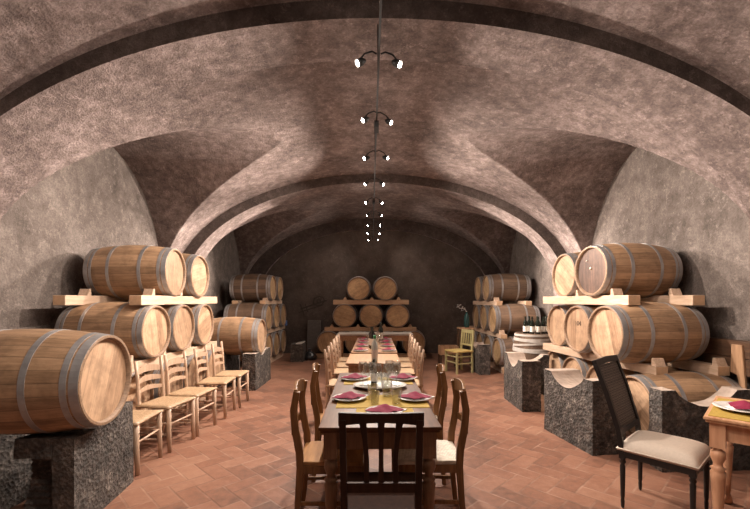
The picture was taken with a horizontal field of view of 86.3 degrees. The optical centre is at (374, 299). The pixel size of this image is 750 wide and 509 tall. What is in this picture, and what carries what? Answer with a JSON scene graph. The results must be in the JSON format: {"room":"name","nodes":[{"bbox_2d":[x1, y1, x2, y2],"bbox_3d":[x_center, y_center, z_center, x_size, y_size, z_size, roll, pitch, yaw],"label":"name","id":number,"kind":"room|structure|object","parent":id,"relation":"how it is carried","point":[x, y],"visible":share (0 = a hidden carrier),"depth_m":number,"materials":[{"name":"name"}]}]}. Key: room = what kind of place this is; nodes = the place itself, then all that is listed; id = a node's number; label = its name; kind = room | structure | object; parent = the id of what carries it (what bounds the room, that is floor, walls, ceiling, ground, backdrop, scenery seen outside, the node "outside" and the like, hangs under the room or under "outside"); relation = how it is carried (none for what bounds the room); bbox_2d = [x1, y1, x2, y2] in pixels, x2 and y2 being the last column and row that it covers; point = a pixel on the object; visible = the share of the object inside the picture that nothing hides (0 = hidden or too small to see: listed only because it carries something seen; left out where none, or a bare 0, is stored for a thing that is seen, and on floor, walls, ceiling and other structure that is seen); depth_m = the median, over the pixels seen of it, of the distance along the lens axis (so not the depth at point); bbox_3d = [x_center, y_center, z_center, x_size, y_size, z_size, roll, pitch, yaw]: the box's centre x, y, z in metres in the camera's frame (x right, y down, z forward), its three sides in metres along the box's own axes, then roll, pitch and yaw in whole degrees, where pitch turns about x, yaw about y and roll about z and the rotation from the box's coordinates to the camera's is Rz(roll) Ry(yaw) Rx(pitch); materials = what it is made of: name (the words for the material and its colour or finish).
{"room":"wine cellar","nodes":[
{"label":"wine cellar","id":0,"kind":"room"},
{"bbox_2d":[0,147,239,329],"bbox_3d":[-3.725,-0.445,4.360,0.250,3.850,13.520,0,0,0],"label":"wall","id":1,"kind":"structure","parent":0,"point":[96,200],"depth_m":4.71,"materials":[{"name":"paint"}]},
{"bbox_2d":[0,0,749,214],"bbox_3d":[0.000,-0.415,3.240,7.320,3.790,0.520,0,0,0],"label":"ceiling arch","id":2,"kind":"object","parent":1,"relation":"attached to","point":[58,105],"depth_m":3.14,"materials":[{"name":"paint"}]},
{"bbox_2d":[184,174,565,306],"bbox_3d":[0.000,-0.415,7.380,7.320,3.790,0.480,0,0,0],"label":"ceiling arch","id":3,"kind":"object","parent":1,"relation":"attached to","point":[210,235],"depth_m":7.14,"materials":[{"name":"paint"}]},
{"bbox_2d":[0,0,749,274],"bbox_3d":[0.000,-1.225,4.375,7.200,2.050,13.650,0,0,0],"label":"ceiling","id":4,"kind":"structure","parent":0,"point":[195,153],"depth_m":4.58,"materials":[{"name":"paint"}]},
{"bbox_2d":[355,0,402,240],"bbox_3d":[0.008,-1.906,4.700,0.327,0.688,12.400,0,0,-1],"label":"track light","id":5,"kind":"object","parent":4,"relation":"hanging from","point":[359,62],"visible":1,"depth_m":3.52,"materials":[{"name":"metal"}]},
{"bbox_2d":[267,230,483,352],"bbox_3d":[0.000,-0.470,11.245,7.600,3.900,0.250,0,0,0],"label":"wall","id":6,"kind":"structure","parent":0,"point":[435,277],"depth_m":11.12,"materials":[{"name":"paint"}]},
{"bbox_2d":[249,218,500,275],"bbox_3d":[0.000,-0.415,11.060,7.320,3.790,0.120,0,0,0],"label":"trim","id":7,"kind":"structure","parent":6,"relation":"attached to","point":[272,255],"depth_m":11.00,"materials":[{"name":"paint"}]},
{"bbox_2d":[11,353,749,508],"bbox_3d":[0.000,1.530,4.360,7.600,0.100,13.920,0,0,0],"label":"floor","id":8,"kind":"structure","parent":0,"point":[247,460],"depth_m":3.58,"materials":[{"name":"tile"}]},
{"bbox_2d":[0,434,32,508],"bbox_3d":[-2.715,1.161,2.749,0.278,0.646,0.704,0,0,0],"label":"cradle","id":9,"kind":"object","parent":8,"relation":"on","point":[15,474],"visible":0.4,"depth_m":2.85,"materials":[{"name":"stone"}]},
{"bbox_2d":[13,401,133,508],"bbox_3d":[-2.066,1.154,2.869,0.376,0.660,0.802,0,0,0],"label":"cradle","id":10,"kind":"object","parent":8,"relation":"on","point":[88,468],"visible":0.83,"depth_m":2.62,"materials":[{"name":"stone"}]},
{"bbox_2d":[0,329,131,434],"bbox_3d":[-2.282,0.535,2.666,0.967,0.686,0.686,0,0,-4],"label":"wine barrel","id":11,"kind":"object","parent":10,"relation":"on","point":[52,380],"visible":1,"depth_m":2.45,"materials":[{"name":"brown wood"}]},
{"bbox_2d":[133,409,163,475],"bbox_3d":[-2.201,1.042,3.564,0.421,0.878,0.446,0,0,-2],"label":"chair","id":12,"kind":"object","parent":8,"relation":"on","point":[139,416],"visible":0.34,"depth_m":3.58,"materials":[{"name":"brown wood"}]},
{"bbox_2d":[134,356,195,452],"bbox_3d":[-2.149,1.042,4.098,0.421,0.878,0.446,0,0,9],"label":"chair","id":13,"kind":"object","parent":8,"relation":"on","point":[167,403],"visible":0.91,"depth_m":4.08,"materials":[{"name":"brown wood"}]},
{"bbox_2d":[133,390,216,438],"bbox_3d":[-2.600,1.405,5.150,0.140,0.150,2.500,0,0,0],"label":"bearer","id":14,"kind":"object","parent":8,"relation":"on","point":[173,415],"visible":0.12,"depth_m":4.63,"materials":[{"name":"brown wood"}]},
{"bbox_2d":[126,372,153,430],"bbox_3d":[-2.885,1.040,4.100,0.930,0.660,0.660,0,0,0],"label":"wine barrel","id":15,"kind":"object","parent":14,"relation":"on","point":[147,395],"visible":0.05,"depth_m":4.20,"materials":[{"name":"brown wood"}]},
{"bbox_2d":[130,341,216,371],"bbox_3d":[-2.550,0.657,5.150,0.130,0.175,2.300,0,0,0],"label":"bearer","id":16,"kind":"object","parent":15,"relation":"on","point":[189,351],"visible":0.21,"depth_m":4.92,"materials":[{"name":"brown wood"}]},
{"bbox_2d":[54,302,170,359],"bbox_3d":[-2.885,0.350,4.458,0.930,0.660,0.660,0,0,1],"label":"wine barrel","id":17,"kind":"object","parent":16,"relation":"on","point":[145,330],"visible":0.67,"depth_m":4.22,"materials":[{"name":"brown wood"}]},
{"bbox_2d":[129,289,216,304],"bbox_3d":[-2.530,-0.035,5.235,0.130,0.180,2.030,0,0,0],"label":"bearer","id":18,"kind":"object","parent":17,"relation":"on","point":[148,297],"visible":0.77,"depth_m":4.68,"materials":[{"name":"brown wood"}]},
{"bbox_2d":[83,245,185,298],"bbox_3d":[-2.904,-0.340,4.896,0.930,0.660,0.660,0,0,-3],"label":"wine barrel","id":19,"kind":"object","parent":18,"relation":"on","point":[120,271],"visible":0.95,"depth_m":4.63,"materials":[{"name":"brown wood"}]},
{"bbox_2d":[182,253,208,297],"bbox_3d":[-2.885,-0.330,5.560,0.930,0.660,0.660,0,0,0],"label":"wine barrel","id":20,"kind":"object","parent":18,"relation":"on","point":[197,270],"visible":0.34,"depth_m":5.48,"materials":[{"name":"brown wood"}]},
{"bbox_2d":[158,304,194,351],"bbox_3d":[-2.885,0.350,5.090,0.930,0.660,0.660,0,0,0],"label":"wine barrel","id":21,"kind":"object","parent":16,"relation":"on","point":[182,321],"visible":0.34,"depth_m":5.04,"materials":[{"name":"brown wood"}]},
{"bbox_2d":[53,289,128,304],"bbox_3d":[-3.240,-0.035,5.150,0.130,0.180,2.100,0,0,0],"label":"bearer","id":22,"kind":"object","parent":21,"relation":"on","point":[84,296],"visible":0.49,"depth_m":4.37,"materials":[{"name":"brown wood"}]},
{"bbox_2d":[183,304,213,345],"bbox_3d":[-2.885,0.350,5.732,0.930,0.660,0.660,0,0,-1],"label":"wine barrel","id":23,"kind":"object","parent":16,"relation":"on","point":[203,314],"visible":0.32,"depth_m":5.68,"materials":[{"name":"brown wood"}]},
{"bbox_2d":[144,363,182,412],"bbox_3d":[-2.885,1.040,4.760,0.930,0.660,0.660,0,0,0],"label":"wine barrel","id":24,"kind":"object","parent":14,"relation":"on","point":[176,385],"visible":0.07,"depth_m":4.77,"materials":[{"name":"brown wood"}]},
{"bbox_2d":[177,354,204,387],"bbox_3d":[-2.885,1.040,5.420,0.930,0.660,0.660,0,0,0],"label":"wine barrel","id":25,"kind":"object","parent":14,"relation":"on","point":[190,359],"visible":0.08,"depth_m":5.34,"materials":[{"name":"brown wood"}]},
{"bbox_2d":[193,349,221,386],"bbox_3d":[-2.885,1.040,6.080,0.930,0.660,0.660,0,0,0],"label":"wine barrel","id":26,"kind":"object","parent":14,"relation":"on","point":[209,352],"visible":0.06,"depth_m":5.99,"materials":[{"name":"brown wood"}]},
{"bbox_2d":[163,351,216,436],"bbox_3d":[-2.100,1.042,4.559,0.421,0.878,0.446,0,0,6],"label":"chair","id":27,"kind":"object","parent":8,"relation":"on","point":[196,392],"visible":0.93,"depth_m":4.54,"materials":[{"name":"brown wood"}]},
{"bbox_2d":[193,345,235,418],"bbox_3d":[-2.071,1.042,5.181,0.421,0.878,0.446,0,0,-3],"label":"chair","id":28,"kind":"object","parent":8,"relation":"on","point":[207,381],"visible":0.91,"depth_m":5.12,"materials":[{"name":"brown wood"}]},
{"bbox_2d":[217,352,239,388],"bbox_3d":[-2.620,1.180,7.000,0.212,0.612,0.911,0,0,0],"label":"cradle","id":29,"kind":"object","parent":8,"relation":"on","point":[231,362],"visible":0.28,"depth_m":7.01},
{"bbox_2d":[210,317,266,354],"bbox_3d":[-2.415,0.620,6.920,0.930,0.660,0.660,0,0,0],"label":"wine barrel","id":30,"kind":"object","parent":29,"relation":"on","point":[238,335],"visible":0.73,"depth_m":6.65,"materials":[{"name":"brown wood"}]},
{"bbox_2d":[211,341,248,407],"bbox_3d":[-2.051,1.042,5.674,0.421,0.878,0.446,0,0,-2],"label":"chair","id":31,"kind":"object","parent":8,"relation":"on","point":[224,373],"visible":0.88,"depth_m":5.64,"materials":[{"name":"brown wood"}]},
{"bbox_2d":[242,347,270,390],"bbox_3d":[-2.060,1.180,7.000,0.230,0.610,0.962,0,0,0],"label":"cradle","id":32,"kind":"object","parent":8,"relation":"on","point":[258,364],"visible":0.81,"depth_m":6.63,"materials":[{"name":"stone"}]},
{"bbox_2d":[270,352,282,362],"bbox_3d":[-2.500,1.417,9.550,0.140,0.125,2.100,0,0,0],"label":"bearer","id":33,"kind":"object","parent":8,"relation":"on","point":[274,358],"visible":0.28,"depth_m":9.87,"materials":[{"name":"brown wood"}]},
{"bbox_2d":[240,334,272,361],"bbox_3d":[-2.825,1.060,8.950,0.930,0.660,0.660,0,0,0],"label":"wine barrel","id":34,"kind":"object","parent":33,"relation":"on","point":[269,343],"visible":0.11,"depth_m":9.05,"materials":[{"name":"brown wood"}]},
{"bbox_2d":[223,303,272,330],"bbox_3d":[-2.825,0.390,8.950,0.930,0.660,0.660,0,0,0],"label":"wine barrel","id":35,"kind":"object","parent":34,"relation":"on","point":[252,310],"visible":0.66,"depth_m":8.70,"materials":[{"name":"brown wood"}]},
{"bbox_2d":[260,298,281,303],"bbox_3d":[-2.500,0.018,9.700,0.130,0.165,1.600,0,0,0],"label":"bearer","id":36,"kind":"object","parent":35,"relation":"on","point":[265,300],"visible":0.68,"depth_m":9.15,"materials":[{"name":"brown wood"}]},
{"bbox_2d":[229,274,276,301],"bbox_3d":[-2.825,-0.280,9.300,0.930,0.660,0.660,0,0,0],"label":"wine barrel","id":37,"kind":"object","parent":36,"relation":"on","point":[244,287],"visible":0.94,"depth_m":9.03,"materials":[{"name":"brown wood"}]},
{"bbox_2d":[290,343,305,361],"bbox_3d":[-1.869,1.268,9.749,0.310,0.432,0.413,0,0,0],"label":"stone block","id":38,"kind":"object","parent":8,"relation":"on","point":[297,351],"visible":0.95,"depth_m":9.55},
{"bbox_2d":[307,320,320,353],"bbox_3d":[-1.680,1.020,10.970,0.360,0.920,0.219,0,0,0],"label":"board","id":39,"kind":"object","parent":8,"relation":"on","point":[313,326],"visible":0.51,"depth_m":10.96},
{"bbox_2d":[290,378,363,508],"bbox_3d":[-0.312,1.015,2.720,0.475,0.933,0.420,0,0,-2],"label":"dining chair","id":40,"kind":"object","parent":8,"relation":"on","point":[310,459],"visible":0.7,"depth_m":2.53,"materials":[{"name":"brown wood"}]},
{"bbox_2d":[324,346,336,409],"bbox_3d":[-0.421,1.042,5.060,0.421,0.878,0.446,0,0,0],"label":"chair","id":41,"kind":"object","parent":8,"relation":"on","point":[330,382],"visible":0.46,"depth_m":4.88,"materials":[{"name":"brown wood"}]},
{"bbox_2d":[310,363,363,481],"bbox_3d":[-0.312,1.015,3.459,0.475,0.933,0.420,0,0,-4],"label":"dining chair","id":42,"kind":"object","parent":8,"relation":"on","point":[316,401],"visible":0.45,"depth_m":3.26,"materials":[{"name":"brown wood"}]},
{"bbox_2d":[330,340,347,390],"bbox_3d":[-0.436,1.042,5.860,0.421,0.878,0.446,0,0,0],"label":"chair","id":43,"kind":"object","parent":8,"relation":"on","point":[336,371],"visible":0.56,"depth_m":5.77,"materials":[{"name":"brown wood"}]},
{"bbox_2d":[316,353,425,357],"bbox_3d":[-0.100,1.425,10.220,2.800,0.110,0.140,0,0,0],"label":"bearer","id":44,"kind":"object","parent":8,"relation":"on","point":[319,355],"visible":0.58,"depth_m":10.15,"materials":[{"name":"brown wood"}]},
{"bbox_2d":[317,330,338,353],"bbox_3d":[-1.180,1.080,10.545,0.660,0.660,0.930,0,0,0],"label":"wine barrel","id":45,"kind":"object","parent":44,"relation":"on","point":[325,338],"visible":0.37,"depth_m":10.11,"materials":[{"name":"brown wood"}]},
{"bbox_2d":[324,324,415,330],"bbox_3d":[-0.115,0.705,10.200,2.330,0.170,0.140,0,0,0],"label":"bearer","id":46,"kind":"object","parent":45,"relation":"on","point":[331,328],"visible":0.95,"depth_m":10.13,"materials":[{"name":"brown wood"}]},
{"bbox_2d":[333,304,357,327],"bbox_3d":[-0.770,0.400,10.545,0.660,0.660,0.930,0,0,0],"label":"wine barrel","id":47,"kind":"object","parent":46,"relation":"on","point":[344,315],"visible":0.88,"depth_m":10.11,"materials":[{"name":"brown wood"}]},
{"bbox_2d":[333,297,408,304],"bbox_3d":[-0.100,0.020,10.200,1.920,0.190,0.140,0,0,0],"label":"bearer","id":48,"kind":"object","parent":47,"relation":"on","point":[344,301],"visible":0.98,"depth_m":10.13,"materials":[{"name":"brown wood"}]},
{"bbox_2d":[346,276,371,299],"bbox_3d":[-0.420,-0.290,10.545,0.660,0.660,0.930,0,0,0],"label":"wine barrel","id":49,"kind":"object","parent":48,"relation":"on","point":[358,287],"visible":0.91,"depth_m":10.11,"materials":[{"name":"brown wood"}]},
{"bbox_2d":[372,276,397,299],"bbox_3d":[0.260,-0.290,10.545,0.660,0.660,0.930,0,0,0],"label":"wine barrel","id":50,"kind":"object","parent":48,"relation":"on","point":[384,288],"visible":0.93,"depth_m":10.11,"materials":[{"name":"brown wood"}]},
{"bbox_2d":[359,304,383,326],"bbox_3d":[-0.100,0.400,10.545,0.660,0.660,0.930,0,0,0],"label":"wine barrel","id":51,"kind":"object","parent":46,"relation":"on","point":[370,315],"visible":0.83,"depth_m":10.11,"materials":[{"name":"brown wood"}]},
{"bbox_2d":[384,304,409,327],"bbox_3d":[0.570,0.400,10.545,0.660,0.660,0.930,0,0,0],"label":"wine barrel","id":52,"kind":"object","parent":46,"relation":"on","point":[396,315],"visible":0.92,"depth_m":10.11,"materials":[{"name":"brown wood"}]},
{"bbox_2d":[399,329,424,352],"bbox_3d":[0.980,1.080,10.545,0.660,0.660,0.930,0,0,0],"label":"wine barrel","id":53,"kind":"object","parent":44,"relation":"on","point":[419,337],"visible":0.54,"depth_m":10.11,"materials":[{"name":"brown wood"}]},
{"bbox_2d":[346,354,400,372],"bbox_3d":[-0.020,1.107,5.060,0.645,0.745,0.820,0,0,0],"label":"dining table","id":54,"kind":"object","parent":8,"relation":"on","point":[356,363],"visible":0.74,"depth_m":4.71,"materials":[{"name":"brown wood"}]},
{"bbox_2d":[351,338,396,353],"bbox_3d":[-0.010,1.100,6.550,0.640,0.760,2.100,0,0,0],"label":"dining table","id":55,"kind":"object","parent":8,"relation":"on","point":[368,351],"visible":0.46,"depth_m":5.94,"materials":[{"name":"brown wood"}]},
{"bbox_2d":[337,332,412,356],"bbox_3d":[0.000,1.100,8.760,1.620,0.760,0.620,0,0,0],"label":"dining table","id":56,"kind":"object","parent":8,"relation":"on","point":[344,336],"visible":0.7,"depth_m":8.51,"materials":[{"name":"brown wood"}]},
{"bbox_2d":[318,373,441,508],"bbox_3d":[0.015,1.100,3.110,0.700,0.760,1.700,0,0,-1],"label":"dining table","id":57,"kind":"object","parent":8,"relation":"on","point":[328,425],"visible":0.51,"depth_m":2.31,"materials":[{"name":"wood"}]},
{"bbox_2d":[353,380,406,389],"bbox_3d":[0.040,0.705,3.300,0.442,0.022,0.318,0,0,0],"label":"serving dish","id":58,"kind":"object","parent":57,"relation":"on","point":[361,384],"visible":0.91,"depth_m":3.32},
{"bbox_2d":[336,395,429,407],"bbox_3d":[0.050,0.718,2.842,0.630,0.004,0.355,0,0,-1],"label":"mat","id":59,"kind":"object","parent":57,"relation":"on","point":[367,402],"visible":0.58,"depth_m":2.77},
{"bbox_2d":[333,393,365,400],"bbox_3d":[-0.185,0.704,2.880,0.242,0.017,0.242,0,0,0],"label":"dinner plate","id":60,"kind":"object","parent":59,"relation":"on","point":[341,393],"visible":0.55,"depth_m":2.81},
{"bbox_2d":[332,391,367,399],"bbox_3d":[-0.180,0.675,2.874,0.222,0.045,0.187,0,0,21],"label":"folded napkin","id":61,"kind":"object","parent":60,"relation":"on","point":[349,395],"visible":1,"depth_m":2.83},
{"bbox_2d":[398,393,429,400],"bbox_3d":[0.285,0.704,2.880,0.242,0.017,0.242,0,0,0],"label":"dinner plate","id":62,"kind":"object","parent":59,"relation":"on","point":[404,393],"visible":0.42,"depth_m":2.80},
{"bbox_2d":[398,391,434,399],"bbox_3d":[0.290,0.675,2.872,0.222,0.045,0.187,0,0,41],"label":"folded napkin","id":63,"kind":"object","parent":62,"relation":"on","point":[415,395],"visible":1,"depth_m":2.83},
{"bbox_2d":[356,408,413,411],"bbox_3d":[0.065,0.718,2.525,0.370,0.004,0.250,0,0,-1],"label":"mat","id":64,"kind":"object","parent":57,"relation":"on","point":[357,409],"visible":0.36,"depth_m":2.59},
{"bbox_3d":[0.060,0.704,2.530,0.242,0.017,0.242,0,0,0],"label":"dinner plate","id":65,"kind":"object","parent":64,"relation":"on","visible":0},
{"bbox_2d":[365,404,406,412],"bbox_3d":[0.065,0.675,2.523,0.222,0.045,0.187,0,0,32],"label":"folded napkin","id":66,"kind":"object","parent":65,"relation":"on","point":[383,408],"visible":0.94,"depth_m":2.49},
{"bbox_2d":[338,412,423,508],"bbox_3d":[0.030,1.014,2.125,0.429,0.937,0.520,0,0,0],"label":"chair","id":67,"kind":"object","parent":8,"relation":"on","point":[366,489],"visible":1,"depth_m":1.95,"materials":[{"name":"brown wood"}]},
{"bbox_2d":[398,340,418,378],"bbox_3d":[0.416,1.042,5.860,0.421,0.878,0.446,0,0,0],"label":"chair","id":68,"kind":"object","parent":8,"relation":"on","point":[413,370],"visible":0.5,"depth_m":5.78,"materials":[{"name":"brown wood"}]},
{"bbox_2d":[391,364,447,484],"bbox_3d":[0.362,1.015,3.399,0.475,0.933,0.420,0,0,3],"label":"dining chair","id":69,"kind":"object","parent":8,"relation":"on","point":[442,387],"visible":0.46,"depth_m":3.20,"materials":[{"name":"brown wood"}]},
{"bbox_2d":[414,346,424,392],"bbox_3d":[0.401,1.042,5.060,0.421,0.878,0.446,0,0,0],"label":"chair","id":70,"kind":"object","parent":8,"relation":"on","point":[418,381],"visible":0.39,"depth_m":4.88,"materials":[{"name":"brown wood"}]},
{"bbox_2d":[398,378,469,508],"bbox_3d":[0.378,1.015,2.740,0.475,0.933,0.420,0,0,2],"label":"dining chair","id":71,"kind":"object","parent":8,"relation":"on","point":[449,458],"visible":0.67,"depth_m":2.55,"materials":[{"name":"brown wood"}]},
{"bbox_2d":[438,345,458,367],"bbox_3d":[1.620,1.245,8.850,0.400,0.470,0.320,0,0,0],"label":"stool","id":72,"kind":"object","parent":8,"relation":"on","point":[441,348],"visible":0.68,"depth_m":8.69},
{"bbox_2d":[444,329,474,373],"bbox_3d":[1.738,1.048,8.223,0.457,0.865,0.420,0,0,-24],"label":"chair","id":73,"kind":"object","parent":8,"relation":"on","point":[459,351],"visible":1,"depth_m":8.20,"materials":[{"name":"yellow wood"}]},
{"bbox_2d":[473,342,489,374],"bbox_3d":[2.150,1.181,8.151,0.232,0.608,0.512,0,0,-4],"label":"cradle","id":74,"kind":"object","parent":8,"relation":"on","point":[481,351],"visible":0.92,"depth_m":7.90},
{"bbox_2d":[490,362,503,373],"bbox_3d":[2.630,1.417,9.325,0.140,0.125,2.550,0,0,0],"label":"bearer","id":75,"kind":"object","parent":8,"relation":"on","point":[500,369],"visible":0.2,"depth_m":8.36,"materials":[{"name":"brown wood"}]},
{"bbox_2d":[492,336,513,366],"bbox_3d":[2.965,1.080,8.250,0.930,0.660,0.660,0,0,0],"label":"wine barrel","id":76,"kind":"object","parent":75,"relation":"on","point":[499,346],"visible":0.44,"depth_m":8.10,"materials":[{"name":"brown wood"}]},
{"bbox_2d":[470,326,506,338],"bbox_3d":[2.630,0.708,9.505,0.130,0.165,2.710,0,0,0],"label":"bearer","id":77,"kind":"object","parent":76,"relation":"on","point":[501,334],"visible":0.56,"depth_m":8.59,"materials":[{"name":"brown wood"}]},
{"bbox_2d":[480,303,505,330],"bbox_3d":[2.965,0.410,9.250,0.930,0.660,0.660,0,0,0],"label":"wine barrel","id":78,"kind":"object","parent":77,"relation":"on","point":[484,311],"visible":0.26,"depth_m":9.22,"materials":[{"name":"brown wood"}]},
{"bbox_2d":[488,304,540,334],"bbox_3d":[2.965,0.410,8.550,0.930,0.660,0.660,0,0,0],"label":"wine barrel","id":79,"kind":"object","parent":77,"relation":"on","point":[509,318],"visible":0.79,"depth_m":8.29,"materials":[{"name":"brown wood"}]},
{"bbox_2d":[473,297,502,305],"bbox_3d":[2.630,0.033,9.475,0.130,0.175,2.050,0,0,0],"label":"bearer","id":80,"kind":"object","parent":79,"relation":"on","point":[496,301],"visible":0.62,"depth_m":8.81,"materials":[{"name":"brown wood"}]},
{"bbox_2d":[475,276,484,300],"bbox_3d":[2.965,-0.270,9.750,0.930,0.660,0.660,0,0,0],"label":"wine barrel","id":81,"kind":"object","parent":80,"relation":"on","point":[479,280],"visible":0.23,"depth_m":9.68,"materials":[{"name":"brown wood"}]},
{"bbox_2d":[482,273,531,302],"bbox_3d":[2.965,-0.270,9.050,0.930,0.660,0.660,0,0,0],"label":"wine barrel","id":82,"kind":"object","parent":80,"relation":"on","point":[509,288],"visible":0.98,"depth_m":8.78,"materials":[{"name":"brown wood"}]},
{"bbox_2d":[504,352,540,411],"bbox_3d":[2.070,1.131,5.660,0.260,0.709,0.749,0,0,0],"label":"cradle","id":83,"kind":"object","parent":8,"relation":"on","point":[522,377],"visible":1,"depth_m":5.31,"materials":[{"name":"stone"}]},
{"bbox_2d":[512,331,551,359],"bbox_3d":[2.660,1.015,6.720,0.667,0.930,0.667,0,0,-23],"label":"barrel","id":84,"kind":"object","parent":8,"relation":"on","point":[531,345],"visible":0.44,"depth_m":6.45,"materials":[{"name":"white wood"}]},
{"bbox_2d":[531,354,548,394],"bbox_3d":[2.340,1.152,6.030,0.530,0.667,0.142,0,0,0],"label":"cradle","id":85,"kind":"object","parent":8,"relation":"on","point":[544,358],"visible":0.14,"depth_m":5.97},
{"bbox_2d":[544,368,625,455],"bbox_3d":[2.180,1.125,4.221,0.372,0.720,0.811,0,0,-9],"label":"cradle","id":86,"kind":"object","parent":8,"relation":"on","point":[576,410],"visible":0.77,"depth_m":4.00,"materials":[{"name":"stone"}]},
{"bbox_2d":[592,355,710,508],"bbox_3d":[1.993,0.958,2.894,0.478,1.045,0.640,0,0,-41],"label":"chair","id":87,"kind":"object","parent":8,"relation":"on","point":[683,455],"visible":1,"depth_m":2.83,"materials":[{"name":"black paint"}]},
{"bbox_2d":[617,430,710,470],"bbox_3d":[2.047,1.026,2.832,0.466,0.088,0.464,0,0,-41],"label":"seat cushion","id":88,"kind":"object","parent":87,"relation":"on","point":[682,453],"depth_m":2.72,"materials":[{"name":"beige fabric"}]},
{"bbox_2d":[649,386,749,471],"bbox_3d":[2.861,1.131,3.529,0.811,0.707,0.162,0,0,-3],"label":"cradle","id":89,"kind":"object","parent":8,"relation":"on","point":[669,413],"visible":0.44,"depth_m":3.45,"materials":[{"name":"stone"}]},
{"bbox_2d":[700,337,749,388],"bbox_3d":[3.534,0.938,3.800,0.122,1.085,1.000,0,0,0],"label":"wooden crate","id":90,"kind":"object","parent":8,"relation":"on","point":[736,353],"visible":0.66,"depth_m":3.89,"materials":[{"name":"wood"}]},
{"bbox_2d":[703,396,749,508],"bbox_3d":[2.707,1.100,2.338,0.760,0.760,1.150,0,0,-45],"label":"dining table","id":91,"kind":"object","parent":8,"relation":"on","point":[723,432],"visible":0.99,"depth_m":2.45,"materials":[{"name":"orange wood"}]},
{"bbox_2d":[708,398,749,421],"bbox_3d":[2.424,0.718,2.579,0.370,0.004,0.620,0,0,45],"label":"mat","id":92,"kind":"object","parent":91,"relation":"on","point":[716,411],"visible":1,"depth_m":2.50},
{"bbox_2d":[712,401,749,413],"bbox_3d":[2.374,0.702,2.586,0.302,0.021,0.302,0,0,0],"label":"dinner plate","id":93,"kind":"object","parent":92,"relation":"on","point":[722,404],"visible":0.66,"depth_m":2.63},
{"bbox_2d":[726,400,749,409],"bbox_3d":[2.380,0.669,2.587,0.222,0.045,0.187,0,0,2],"label":"folded napkin","id":94,"kind":"object","parent":93,"relation":"on","point":[743,404],"visible":1,"depth_m":2.55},
{"bbox_3d":[2.825,1.405,5.010,0.140,0.150,2.580,0,0,-1],"label":"bearer","id":95,"kind":"object","parent":8,"relation":"on","visible":0},
{"bbox_2d":[548,351,569,368],"bbox_3d":[3.115,1.040,5.944,0.930,0.660,0.660,0,0,2],"label":"wine barrel","id":96,"kind":"object","parent":95,"relation":"on","point":[556,360],"visible":0.09,"depth_m":5.90,"materials":[{"name":"brown wood"}]},
{"bbox_2d":[665,358,729,375],"bbox_3d":[3.340,0.660,5.010,0.131,0.170,2.186,0,0,-4],"label":"bearer","id":97,"kind":"object","parent":96,"relation":"on","point":[719,367],"visible":0.46,"depth_m":4.04,"materials":[{"name":"brown wood"}]},
{"bbox_2d":[547,304,582,346],"bbox_3d":[3.064,0.370,5.754,0.930,0.660,0.660,0,0,-3],"label":"wine barrel","id":98,"kind":"object","parent":97,"relation":"on","point":[556,316],"visible":0.32,"depth_m":5.74,"materials":[{"name":"brown wood"}]},
{"bbox_2d":[563,304,603,352],"bbox_3d":[2.974,0.360,5.032,0.930,0.660,0.660,0,0,-4],"label":"wine barrel","id":99,"kind":"object","parent":97,"relation":"on","point":[577,317],"visible":0.32,"depth_m":4.99,"materials":[{"name":"brown wood"}]},
{"bbox_2d":[562,356,592,378],"bbox_3d":[3.065,1.040,5.290,0.930,0.660,0.660,0,0,0],"label":"wine barrel","id":100,"kind":"object","parent":95,"relation":"on","point":[583,365],"visible":0.14,"depth_m":5.16,"materials":[{"name":"brown wood"}]},
{"bbox_2d":[586,365,686,378],"bbox_3d":[3.045,1.040,4.628,0.930,0.660,0.660,0,0,-1],"label":"wine barrel","id":101,"kind":"object","parent":95,"relation":"on","point":[591,373],"visible":0.06,"depth_m":4.49,"materials":[{"name":"brown wood"}]},
{"bbox_2d":[625,371,741,433],"bbox_3d":[3.005,1.040,3.966,0.930,0.660,0.660,0,0,-2],"label":"wine barrel","id":102,"kind":"object","parent":95,"relation":"on","point":[692,386],"visible":0.43,"depth_m":3.81,"materials":[{"name":"brown wood"}]},
{"bbox_2d":[543,343,667,374],"bbox_3d":[2.700,0.660,4.975,0.130,0.170,2.159,0,0,-5],"label":"bearer","id":103,"kind":"object","parent":102,"relation":"on","point":[657,366],"visible":0.46,"depth_m":4.23,"materials":[{"name":"brown wood"}]},
{"bbox_2d":[587,302,709,363],"bbox_3d":[2.883,0.350,4.271,0.930,0.660,0.660,0,0,-5],"label":"wine barrel","id":104,"kind":"object","parent":103,"relation":"on","point":[641,333],"visible":0.92,"depth_m":4.02,"materials":[{"name":"brown wood"}]},
{"bbox_2d":[543,289,639,304],"bbox_3d":[2.610,-0.035,5.025,0.130,0.180,1.853,0,0,-3],"label":"bearer","id":105,"kind":"object","parent":104,"relation":"on","point":[616,296],"visible":0.91,"depth_m":4.63,"materials":[{"name":"brown wood"}]},
{"bbox_2d":[552,252,587,295],"bbox_3d":[2.994,-0.330,5.422,0.930,0.660,0.660,0,0,-4],"label":"wine barrel","id":106,"kind":"object","parent":105,"relation":"on","point":[563,272],"visible":0.23,"depth_m":5.38,"materials":[{"name":"brown wood"}]},
{"bbox_2d":[575,243,682,298],"bbox_3d":[2.962,-0.340,4.717,0.930,0.660,0.660,0,0,-7],"label":"wine barrel","id":107,"kind":"object","parent":105,"relation":"on","point":[644,270],"visible":0.92,"depth_m":4.47,"materials":[{"name":"brown wood"}]},
{"bbox_2d":[640,289,704,304],"bbox_3d":[3.250,-0.035,4.975,0.130,0.180,1.851,0,0,-2],"label":"bearer","id":108,"kind":"object","parent":104,"relation":"on","point":[675,296],"visible":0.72,"depth_m":4.27,"materials":[{"name":"brown wood"}]},
{"bbox_2d":[510,147,749,388],"bbox_3d":[3.725,-0.445,4.360,0.250,3.850,13.520,0,0,0],"label":"wall","id":109,"kind":"structure","parent":0,"point":[652,199],"depth_m":4.65,"materials":[{"name":"paint"}]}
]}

